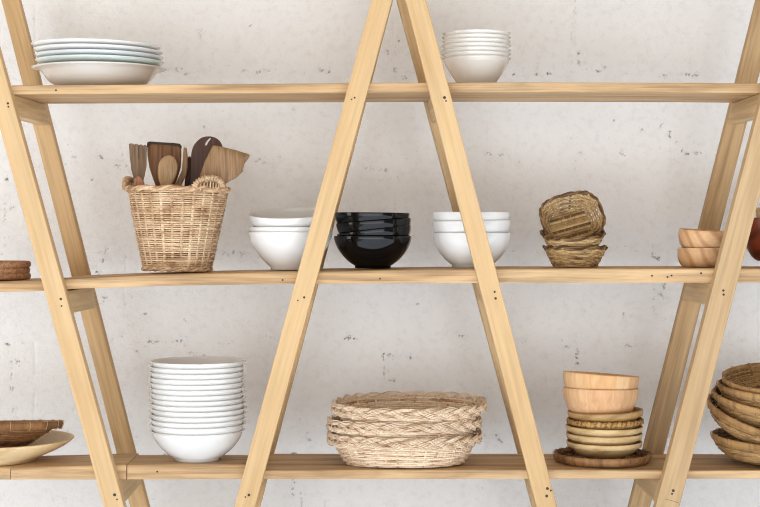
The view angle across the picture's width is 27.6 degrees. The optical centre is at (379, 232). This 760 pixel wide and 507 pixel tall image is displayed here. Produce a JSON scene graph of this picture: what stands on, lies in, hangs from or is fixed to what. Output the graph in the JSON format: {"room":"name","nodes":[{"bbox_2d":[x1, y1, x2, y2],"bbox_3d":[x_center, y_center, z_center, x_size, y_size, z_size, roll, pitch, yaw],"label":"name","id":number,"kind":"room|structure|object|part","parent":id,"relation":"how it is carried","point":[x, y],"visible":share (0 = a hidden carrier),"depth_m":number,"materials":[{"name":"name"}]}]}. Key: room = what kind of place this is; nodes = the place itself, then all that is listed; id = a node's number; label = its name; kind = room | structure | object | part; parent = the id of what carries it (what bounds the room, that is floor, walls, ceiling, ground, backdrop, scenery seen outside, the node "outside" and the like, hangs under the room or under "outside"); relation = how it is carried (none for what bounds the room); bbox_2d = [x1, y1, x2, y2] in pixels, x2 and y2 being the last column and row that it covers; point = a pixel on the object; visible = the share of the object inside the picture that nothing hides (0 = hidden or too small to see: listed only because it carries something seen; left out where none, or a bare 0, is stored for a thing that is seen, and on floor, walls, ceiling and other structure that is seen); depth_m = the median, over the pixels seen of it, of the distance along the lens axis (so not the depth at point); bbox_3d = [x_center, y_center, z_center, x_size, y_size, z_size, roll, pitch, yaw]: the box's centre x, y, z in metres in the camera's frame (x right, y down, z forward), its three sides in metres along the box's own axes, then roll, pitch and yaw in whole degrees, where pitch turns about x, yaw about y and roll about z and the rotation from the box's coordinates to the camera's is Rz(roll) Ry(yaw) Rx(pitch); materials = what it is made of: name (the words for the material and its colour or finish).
{"room":"kitchen","nodes":[
{"label":"kitchen","id":0,"kind":"room"},
{"bbox_2d":[0,0,759,506],"bbox_3d":[0.000,-0.180,3.524,3.200,2.300,0.010,0,0,0],"label":"wall","id":1,"kind":"structure","parent":0,"point":[648,165],"depth_m":3.52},
{"bbox_3d":[0.000,1.020,-1.180,6.000,0.100,9.440,0,0,0],"label":"floor","id":2,"kind":"structure","parent":0,"visible":0},
{"bbox_2d":[0,0,759,506],"bbox_3d":[0.010,0.231,3.216,2.060,1.477,0.289,0,0,0],"label":"shelving unit","id":3,"kind":"object","parent":2,"relation":"on","point":[119,477],"visible":0.93,"depth_m":3.10,"materials":[{"name":"brown wood"}]},
{"bbox_2d":[0,273,30,279],"bbox_3d":[-0.797,0.089,3.200,0.149,0.013,0.149,0,0,-23],"label":"mat","id":4,"kind":"object","parent":3,"relation":"on","point":[13,276],"visible":0.84,"depth_m":3.15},
{"bbox_2d":[0,267,29,273],"bbox_3d":[-0.798,0.077,3.200,0.148,0.013,0.148,0,0,-21],"label":"mat","id":5,"kind":"object","parent":4,"relation":"on","point":[26,269],"visible":0.81,"depth_m":3.15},
{"bbox_2d":[0,260,30,267],"bbox_3d":[-0.797,0.064,3.200,0.149,0.013,0.149,0,0,16],"label":"mat","id":6,"kind":"object","parent":5,"relation":"on","point":[3,263],"visible":1,"depth_m":3.15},
{"bbox_2d":[0,430,73,465],"bbox_3d":[-0.792,0.445,3.192,0.319,0.046,0.319,0,0,0],"label":"wooden dish","id":7,"kind":"object","parent":3,"relation":"on","point":[53,440],"visible":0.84,"depth_m":3.12,"materials":[{"name":"beige wood"}]},
{"bbox_2d":[0,419,63,447],"bbox_3d":[-0.789,0.411,3.200,0.267,0.071,0.266,0,0,-16],"label":"woven tray","id":8,"kind":"object","parent":7,"relation":"in","point":[13,433],"visible":0.98,"depth_m":3.13,"materials":[{"name":"brown wicker"}]},
{"bbox_3d":[-0.613,0.233,3.086,0.039,1.538,0.028,-15,0,0],"label":"post","id":9,"kind":"part","parent":3,"relation":"part of","materials":[{"name":"brown wood"}]},
{"bbox_3d":[-0.609,0.231,3.346,0.038,1.533,0.028,-14,0,0],"label":"post","id":10,"kind":"part","parent":3,"relation":"part of","materials":[{"name":"brown wood"}]},
{"bbox_2d":[31,61,165,84],"bbox_3d":[-0.589,-0.321,3.252,0.279,0.048,0.279,0,0,0],"label":"dish","id":11,"kind":"object","parent":3,"relation":"on","point":[71,72],"visible":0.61,"depth_m":3.16,"materials":[{"name":"beige ceramic"}]},
{"bbox_2d":[35,54,163,65],"bbox_3d":[-0.588,-0.349,3.252,0.267,0.022,0.267,0,0,36],"label":"plate","id":12,"kind":"object","parent":11,"relation":"on","point":[75,57],"visible":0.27,"depth_m":3.15,"materials":[{"name":"white ceramic"}]},
{"bbox_2d":[34,49,163,60],"bbox_3d":[-0.588,-0.360,3.252,0.267,0.022,0.267,1,0,-26],"label":"plate","id":13,"kind":"object","parent":12,"relation":"on","point":[62,51],"visible":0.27,"depth_m":3.14,"materials":[{"name":"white ceramic"}]},
{"bbox_2d":[33,43,162,55],"bbox_3d":[-0.591,-0.371,3.252,0.267,0.022,0.267,1,0,-42],"label":"plate","id":14,"kind":"object","parent":13,"relation":"on","point":[69,45],"visible":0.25,"depth_m":3.14,"materials":[{"name":"white ceramic"}]},
{"bbox_2d":[31,38,159,50],"bbox_3d":[-0.596,-0.382,3.252,0.267,0.022,0.267,1,0,-3],"label":"plate","id":15,"kind":"object","parent":14,"relation":"on","point":[59,40],"visible":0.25,"depth_m":3.14,"materials":[{"name":"white ceramic"}]},
{"bbox_2d":[122,175,230,271],"bbox_3d":[-0.422,-0.020,3.210,0.227,0.199,0.219,0,0,-4],"label":"utensil basket","id":16,"kind":"object","parent":3,"relation":"on","point":[203,235],"visible":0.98,"depth_m":3.14,"materials":[{"name":"wicker"}]},
{"bbox_3d":[-0.523,-0.103,3.238,0.021,0.032,0.075,0,0,15],"label":"handle","id":17,"kind":"part","parent":16,"relation":"part of","materials":[{"name":"wicker"}]},
{"bbox_2d":[129,143,167,257],"bbox_3d":[-0.478,-0.062,3.226,0.088,0.249,0.010,0,0,6],"label":"wooden fork","id":18,"kind":"object","parent":16,"relation":"in","point":[138,153],"visible":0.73,"depth_m":3.23,"materials":[{"name":"brown wood"}]},
{"bbox_2d":[133,176,166,257],"bbox_3d":[-0.472,-0.027,3.191,0.071,0.179,0.013,0,0,-16],"label":"wooden spoon","id":19,"kind":"object","parent":16,"relation":"in","point":[138,180],"visible":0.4,"depth_m":3.18,"materials":[{"name":"brown wood"}]},
{"bbox_2d":[147,141,181,257],"bbox_3d":[-0.454,-0.066,3.249,0.072,0.254,0.027,0,0,0],"label":"wooden spatula","id":20,"kind":"object","parent":16,"relation":"in","point":[156,151],"visible":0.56,"depth_m":3.25,"materials":[{"name":"brown wood"}]},
{"bbox_2d":[158,155,177,257],"bbox_3d":[-0.437,-0.050,3.194,0.041,0.220,0.019,0,0,0],"label":"wooden spoon","id":21,"kind":"object","parent":16,"relation":"in","point":[167,167],"visible":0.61,"depth_m":3.19,"materials":[{"name":"brown wood"}]},
{"bbox_2d":[175,147,187,257],"bbox_3d":[-0.417,-0.059,3.231,0.031,0.239,0.023,0,0,0],"label":"wooden spatula","id":22,"kind":"object","parent":16,"relation":"in","point":[183,173],"visible":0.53,"depth_m":3.23,"materials":[{"name":"beige wood"}]},
{"bbox_2d":[183,156,190,242],"bbox_3d":[-0.406,-0.051,3.260,0.017,0.224,0.041,0,0,0],"label":"wooden stick","id":23,"kind":"object","parent":16,"relation":"in","point":[188,176],"visible":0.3,"depth_m":3.27,"materials":[{"name":"brown wood"}]},
{"bbox_2d":[187,136,221,255],"bbox_3d":[-0.369,-0.071,3.241,0.077,0.263,0.027,0,0,0],"label":"wooden spoon","id":24,"kind":"object","parent":16,"relation":"in","point":[200,151],"visible":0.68,"depth_m":3.25,"materials":[{"name":"brown wood"}]},
{"bbox_3d":[-0.343,-0.101,3.133,0.089,0.033,0.024,0,0,-44],"label":"handle","id":25,"kind":"part","parent":16,"relation":"part of","materials":[{"name":"wicker"}]},
{"bbox_2d":[182,145,249,255],"bbox_3d":[-0.341,-0.059,3.172,0.150,0.242,0.024,0,0,11],"label":"wooden spatula","id":26,"kind":"object","parent":16,"relation":"in","point":[225,163],"visible":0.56,"depth_m":3.16,"materials":[{"name":"beige wood"}]},
{"bbox_2d":[149,428,244,462],"bbox_3d":[-0.373,0.432,3.166,0.194,0.062,0.194,0,0,11],"label":"bowl","id":27,"kind":"object","parent":3,"relation":"on","point":[183,448],"visible":0.81,"depth_m":3.10,"materials":[{"name":"white ceramic"}]},
{"bbox_2d":[149,421,245,434],"bbox_3d":[-0.372,0.419,3.166,0.197,0.062,0.197,0,0,-15],"label":"bowl","id":28,"kind":"object","parent":27,"relation":"on","point":[170,431],"visible":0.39,"depth_m":3.08,"materials":[{"name":"white ceramic"}]},
{"bbox_2d":[149,416,245,428],"bbox_3d":[-0.372,0.408,3.166,0.198,0.062,0.198,0,0,-26],"label":"bowl","id":29,"kind":"object","parent":28,"relation":"on","point":[238,422],"visible":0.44,"depth_m":3.08,"materials":[{"name":"white ceramic"}]},
{"bbox_2d":[149,411,246,423],"bbox_3d":[-0.372,0.397,3.166,0.205,0.062,0.205,0,0,-22],"label":"bowl","id":30,"kind":"object","parent":29,"relation":"on","point":[237,417],"visible":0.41,"depth_m":3.08,"materials":[{"name":"white ceramic"}]},
{"bbox_2d":[149,405,246,417],"bbox_3d":[-0.371,0.387,3.166,0.198,0.062,0.198,0,0,-43],"label":"bowl","id":31,"kind":"object","parent":30,"relation":"on","point":[240,411],"visible":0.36,"depth_m":3.08,"materials":[{"name":"white ceramic"}]},
{"bbox_2d":[149,400,245,412],"bbox_3d":[-0.372,0.376,3.166,0.204,0.062,0.204,0,0,-26],"label":"bowl","id":32,"kind":"object","parent":31,"relation":"on","point":[238,406],"visible":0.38,"depth_m":3.08,"materials":[{"name":"white ceramic"}]},
{"bbox_2d":[149,395,245,406],"bbox_3d":[-0.372,0.365,3.166,0.196,0.062,0.196,0,0,-13],"label":"bowl","id":33,"kind":"object","parent":32,"relation":"on","point":[236,401],"visible":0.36,"depth_m":3.09,"materials":[{"name":"white ceramic"}]},
{"bbox_2d":[149,390,244,401],"bbox_3d":[-0.373,0.354,3.166,0.196,0.062,0.196,0,0,13],"label":"bowl","id":34,"kind":"object","parent":33,"relation":"on","point":[239,395],"visible":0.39,"depth_m":3.08,"materials":[{"name":"white ceramic"}]},
{"bbox_2d":[148,385,244,395],"bbox_3d":[-0.374,0.344,3.166,0.196,0.062,0.196,0,0,-14],"label":"bowl","id":35,"kind":"object","parent":34,"relation":"on","point":[237,390],"visible":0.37,"depth_m":3.09,"materials":[{"name":"white ceramic"}]},
{"bbox_2d":[148,380,244,390],"bbox_3d":[-0.374,0.333,3.166,0.197,0.062,0.197,0,0,29],"label":"bowl","id":36,"kind":"object","parent":35,"relation":"on","point":[235,385],"visible":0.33,"depth_m":3.08,"materials":[{"name":"white ceramic"}]},
{"bbox_2d":[148,374,244,385],"bbox_3d":[-0.374,0.323,3.166,0.198,0.062,0.198,0,0,-18],"label":"bowl","id":37,"kind":"object","parent":36,"relation":"on","point":[153,380],"visible":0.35,"depth_m":3.08,"materials":[{"name":"white ceramic"}]},
{"bbox_2d":[148,369,245,379],"bbox_3d":[-0.373,0.312,3.166,0.198,0.062,0.198,0,0,4],"label":"bowl","id":38,"kind":"object","parent":37,"relation":"on","point":[239,374],"visible":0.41,"depth_m":3.08,"materials":[{"name":"white ceramic"}]},
{"bbox_2d":[148,364,245,374],"bbox_3d":[-0.373,0.301,3.166,0.198,0.062,0.198,0,0,18],"label":"bowl","id":39,"kind":"object","parent":38,"relation":"on","point":[236,369],"visible":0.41,"depth_m":3.08,"materials":[{"name":"white ceramic"}]},
{"bbox_2d":[149,356,245,368],"bbox_3d":[-0.372,0.290,3.166,0.197,0.062,0.197,0,0,-8],"label":"bowl","id":40,"kind":"object","parent":39,"relation":"on","point":[194,362],"visible":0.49,"depth_m":3.21,"materials":[{"name":"white ceramic"}]},
{"bbox_2d":[248,232,331,269],"bbox_3d":[-0.185,0.036,3.205,0.174,0.078,0.174,0,0,10],"label":"bowl","id":41,"kind":"object","parent":3,"relation":"on","point":[278,250],"visible":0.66,"depth_m":3.14,"materials":[{"name":"white ceramic"}]},
{"bbox_2d":[250,227,331,231],"bbox_3d":[-0.184,0.027,3.205,0.170,0.078,0.170,0,0,44],"label":"bowl","id":42,"kind":"object","parent":41,"relation":"on","point":[252,229],"visible":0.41,"depth_m":3.13,"materials":[{"name":"white ceramic"}]},
{"bbox_2d":[249,207,314,226],"bbox_3d":[-0.185,-0.007,3.205,0.170,0.096,0.169,0,0,32],"label":"bowl","id":43,"kind":"object","parent":42,"relation":"on","point":[287,216],"visible":0.29,"depth_m":3.24,"materials":[{"name":"white ceramic"}]},
{"bbox_3d":[-0.184,0.233,3.086,0.040,1.536,0.028,15,0,0],"label":"post","id":44,"kind":"part","parent":3,"relation":"part of","materials":[{"name":"brown wood"}]},
{"bbox_3d":[-0.184,0.231,3.346,0.037,1.536,0.028,15,0,0],"label":"post","id":45,"kind":"part","parent":3,"relation":"part of","materials":[{"name":"brown wood"}]},
{"bbox_2d":[334,236,411,268],"bbox_3d":[-0.015,0.039,3.200,0.160,0.066,0.160,0,0,37],"label":"bowl","id":46,"kind":"object","parent":3,"relation":"on","point":[365,252],"visible":0.98,"depth_m":3.14,"materials":[{"name":"black ceramic"}]},
{"bbox_2d":[337,225,410,235],"bbox_3d":[-0.013,0.023,3.200,0.153,0.080,0.153,0,0,44],"label":"bowl","id":47,"kind":"object","parent":46,"relation":"on","point":[405,230],"visible":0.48,"depth_m":3.13,"materials":[{"name":"black ceramic"}]},
{"bbox_2d":[336,218,410,233],"bbox_3d":[-0.013,0.006,3.200,0.155,0.075,0.155,0,0,44],"label":"bowl","id":48,"kind":"object","parent":47,"relation":"on","point":[348,227],"visible":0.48,"depth_m":3.13,"materials":[{"name":"black ceramic"}]},
{"bbox_2d":[335,212,409,222],"bbox_3d":[-0.016,-0.009,3.200,0.155,0.066,0.155,1,0,-42],"label":"bowl","id":49,"kind":"object","parent":48,"relation":"on","point":[341,217],"visible":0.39,"depth_m":3.13,"materials":[{"name":"black ceramic"}]},
{"bbox_2d":[327,428,481,467],"bbox_3d":[0.050,0.440,3.198,0.323,0.069,0.240,0,0,0],"label":"basket","id":50,"kind":"object","parent":3,"relation":"on","point":[384,453],"visible":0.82,"depth_m":3.11,"materials":[{"name":"wicker"}]},
{"bbox_2d":[326,415,481,452],"bbox_3d":[0.050,0.411,3.197,0.322,0.073,0.240,0,-1,-3],"label":"basket","id":51,"kind":"object","parent":50,"relation":"on","point":[334,424],"visible":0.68,"depth_m":3.10,"materials":[{"name":"wicker"}]},
{"bbox_2d":[331,391,486,435],"bbox_3d":[0.060,0.374,3.193,0.322,0.076,0.239,0,0,0],"label":"basket","id":52,"kind":"object","parent":51,"relation":"on","point":[416,409],"visible":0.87,"depth_m":3.18,"materials":[{"name":"wicker"}]},
{"bbox_3d":[0.251,0.231,3.346,0.037,1.538,0.028,-15,0,0],"label":"post","id":53,"kind":"part","parent":3,"relation":"part of","materials":[{"name":"brown wood"}]},
{"bbox_2d":[432,233,510,267],"bbox_3d":[0.190,0.035,3.200,0.162,0.072,0.162,0,0,-21],"label":"bowl","id":54,"kind":"object","parent":3,"relation":"on","point":[453,247],"visible":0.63,"depth_m":3.15,"materials":[{"name":"white ceramic"}]},
{"bbox_2d":[432,220,510,232],"bbox_3d":[0.189,0.011,3.200,0.162,0.072,0.162,-1,0,25],"label":"bowl","id":55,"kind":"object","parent":54,"relation":"on","point":[491,226],"visible":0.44,"depth_m":3.14,"materials":[{"name":"white ceramic"}]},
{"bbox_2d":[432,212,509,220],"bbox_3d":[0.188,-0.007,3.200,0.160,0.072,0.160,0,0,-29],"label":"bowl","id":56,"kind":"object","parent":55,"relation":"on","point":[437,216],"visible":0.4,"depth_m":3.14,"materials":[{"name":"white ceramic"}]},
{"bbox_2d":[442,55,510,81],"bbox_3d":[0.200,-0.333,3.225,0.145,0.061,0.145,0,0,-13],"label":"bowl","id":57,"kind":"object","parent":3,"relation":"on","point":[463,68],"visible":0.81,"depth_m":3.18,"materials":[{"name":"beige ceramic"}]},
{"bbox_2d":[442,50,510,56],"bbox_3d":[0.201,-0.341,3.225,0.145,0.061,0.145,0,0,24],"label":"bowl","id":58,"kind":"object","parent":57,"relation":"on","point":[470,52],"visible":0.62,"depth_m":3.17,"materials":[{"name":"beige ceramic"}]},
{"bbox_2d":[442,46,510,52],"bbox_3d":[0.201,-0.350,3.225,0.145,0.061,0.145,0,0,-25],"label":"bowl","id":59,"kind":"object","parent":58,"relation":"on","point":[464,48],"visible":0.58,"depth_m":3.17,"materials":[{"name":"beige ceramic"}]},
{"bbox_2d":[442,42,510,48],"bbox_3d":[0.201,-0.359,3.225,0.145,0.061,0.145,0,0,-33],"label":"bowl","id":60,"kind":"object","parent":59,"relation":"on","point":[460,44],"visible":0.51,"depth_m":3.17,"materials":[{"name":"beige ceramic"}]},
{"bbox_2d":[442,38,510,44],"bbox_3d":[0.201,-0.367,3.225,0.145,0.061,0.145,0,0,27],"label":"bowl","id":61,"kind":"object","parent":60,"relation":"on","point":[457,40],"visible":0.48,"depth_m":3.17,"materials":[{"name":"beige ceramic"}]},
{"bbox_2d":[442,33,510,39],"bbox_3d":[0.200,-0.376,3.225,0.144,0.061,0.144,0,0,-28],"label":"bowl","id":62,"kind":"object","parent":61,"relation":"on","point":[468,35],"visible":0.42,"depth_m":3.17,"materials":[{"name":"beige ceramic"}]},
{"bbox_2d":[442,29,510,35],"bbox_3d":[0.201,-0.385,3.225,0.143,0.061,0.143,0,0,-45],"label":"bowl","id":63,"kind":"object","parent":62,"relation":"on","point":[464,31],"visible":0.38,"depth_m":3.17,"materials":[{"name":"beige ceramic"}]},
{"bbox_3d":[0.251,0.233,3.086,0.040,1.531,0.028,-15,0,0],"label":"post","id":64,"kind":"part","parent":3,"relation":"part of","materials":[{"name":"brown wood"}]},
{"bbox_2d":[542,245,607,267],"bbox_3d":[0.403,0.048,3.205,0.134,0.046,0.110,0,0,0],"label":"basket","id":65,"kind":"object","parent":3,"relation":"on","point":[563,255],"visible":0.98,"depth_m":3.16,"materials":[{"name":"brown wicker"}]},
{"bbox_2d":[539,229,605,246],"bbox_3d":[0.398,0.015,3.200,0.133,0.066,0.107,0,0,-4],"label":"basket","id":66,"kind":"object","parent":65,"relation":"on","point":[595,240],"visible":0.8,"depth_m":3.16,"materials":[{"name":"brown wicker"}]},
{"bbox_2d":[539,190,605,237],"bbox_3d":[0.394,-0.034,3.200,0.136,0.109,0.080,0,0,-8],"label":"basket","id":67,"kind":"object","parent":66,"relation":"on","point":[574,222],"visible":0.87,"depth_m":3.22,"materials":[{"name":"brown wicker"}]},
{"bbox_2d":[553,446,651,467],"bbox_3d":[0.461,0.463,3.212,0.204,0.021,0.205,0,0,0],"label":"woven tray","id":68,"kind":"object","parent":3,"relation":"on","point":[567,456],"visible":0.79,"depth_m":3.14,"materials":[{"name":"brown wicker"}]},
{"bbox_2d":[566,439,641,458],"bbox_3d":[0.465,0.449,3.212,0.156,0.038,0.156,0,0,-34],"label":"bowl","id":69,"kind":"object","parent":68,"relation":"on","point":[588,451],"visible":0.69,"depth_m":3.15,"materials":[{"name":"beige wood"}]},
{"bbox_2d":[566,431,642,445],"bbox_3d":[0.465,0.432,3.212,0.157,0.038,0.157,0,0,-12],"label":"bowl","id":70,"kind":"object","parent":69,"relation":"on","point":[602,441],"visible":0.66,"depth_m":3.15,"materials":[{"name":"beige wood"}]},
{"bbox_2d":[565,423,642,436],"bbox_3d":[0.464,0.417,3.212,0.159,0.038,0.159,1,0,0],"label":"bowl","id":71,"kind":"object","parent":70,"relation":"on","point":[575,431],"visible":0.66,"depth_m":3.15,"materials":[{"name":"beige wood"}]},
{"bbox_2d":[566,417,643,429],"bbox_3d":[0.467,0.401,3.212,0.160,0.040,0.159,0,0,-16],"label":"bowl","id":72,"kind":"object","parent":71,"relation":"on","point":[634,424],"visible":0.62,"depth_m":3.15,"materials":[{"name":"beige wicker"}]},
{"bbox_2d":[567,407,642,422],"bbox_3d":[0.467,0.385,3.212,0.156,0.042,0.156,0,0,43],"label":"bowl","id":73,"kind":"object","parent":72,"relation":"on","point":[637,412],"visible":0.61,"depth_m":3.15,"materials":[{"name":"wood"}]},
{"bbox_2d":[563,386,638,413],"bbox_3d":[0.458,0.352,3.215,0.157,0.069,0.157,0,0,17],"label":"wooden bowl","id":74,"kind":"object","parent":73,"relation":"on","point":[582,401],"visible":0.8,"depth_m":3.15,"materials":[{"name":"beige wood"}]},
{"bbox_2d":[563,371,638,389],"bbox_3d":[0.458,0.323,3.215,0.157,0.075,0.157,0,0,21],"label":"wooden bowl","id":75,"kind":"object","parent":74,"relation":"on","point":[572,379],"visible":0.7,"depth_m":3.15,"materials":[{"name":"beige wood"}]},
{"bbox_3d":[0.649,0.231,3.346,0.043,1.533,0.028,14,0,0],"label":"post","id":76,"kind":"part","parent":3,"relation":"part of","materials":[{"name":"brown wood"}]},
{"bbox_2d":[677,247,719,266],"bbox_3d":[0.663,0.050,3.200,0.098,0.040,0.098,0,0,40],"label":"wooden bowl","id":77,"kind":"object","parent":3,"relation":"on","point":[687,257],"visible":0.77,"depth_m":3.16,"materials":[{"name":"brown wood"}]},
{"bbox_2d":[678,228,723,247],"bbox_3d":[0.664,0.013,3.199,0.096,0.046,0.096,0,0,14],"label":"wooden bowl","id":78,"kind":"object","parent":77,"relation":"on","point":[688,238],"visible":0.84,"depth_m":3.16,"materials":[{"name":"brown wood"}]},
{"bbox_3d":[0.650,0.233,3.086,0.046,1.533,0.028,14,0,0],"label":"post","id":79,"kind":"part","parent":3,"relation":"part of","materials":[{"name":"brown wood"}]},
{"bbox_2d":[710,428,759,465],"bbox_3d":[0.819,0.444,3.205,0.262,0.062,0.262,0,0,25],"label":"basket","id":80,"kind":"object","parent":3,"relation":"on","point":[744,452],"visible":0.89,"depth_m":3.14,"materials":[{"name":"brown wicker"}]},
{"bbox_2d":[707,394,759,443],"bbox_3d":[0.807,0.392,3.206,0.262,0.115,0.251,0,0,-33],"label":"basket","id":81,"kind":"object","parent":80,"relation":"on","point":[744,432],"visible":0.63,"depth_m":3.13,"materials":[{"name":"brown wicker"}]},
{"bbox_2d":[711,385,759,428],"bbox_3d":[0.818,0.364,3.206,0.256,0.091,0.259,0,0,42],"label":"basket","id":82,"kind":"object","parent":81,"relation":"on","point":[749,415],"visible":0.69,"depth_m":3.13,"materials":[{"name":"brown wicker"}]},
{"bbox_2d":[716,377,759,407],"bbox_3d":[0.827,0.342,3.205,0.254,0.074,0.253,0,0,-40],"label":"basket","id":83,"kind":"object","parent":82,"relation":"on","point":[743,397],"visible":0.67,"depth_m":3.13,"materials":[{"name":"brown wicker"}]},
{"bbox_2d":[722,363,759,393],"bbox_3d":[0.836,0.316,3.206,0.252,0.082,0.249,0,0,12],"label":"basket","id":84,"kind":"object","parent":83,"relation":"on","point":[732,378],"visible":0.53,"depth_m":3.29,"materials":[{"name":"brown wicker"}]},
{"bbox_2d":[746,218,759,260],"bbox_3d":[0.829,0.019,3.205,0.160,0.102,0.160,0,0,0],"label":"wooden bowl","id":85,"kind":"object","parent":3,"relation":"on","point":[753,245],"visible":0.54,"depth_m":3.17,"materials":[{"name":"red wood"}]},
{"bbox_2d":[756,207,759,217],"bbox_3d":[0.831,-0.015,3.205,0.106,0.077,0.106,0,0,0],"label":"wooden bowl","id":86,"kind":"object","parent":85,"relation":"in","point":[757,208],"visible":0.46,"depth_m":3.20,"materials":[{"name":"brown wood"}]}
]}

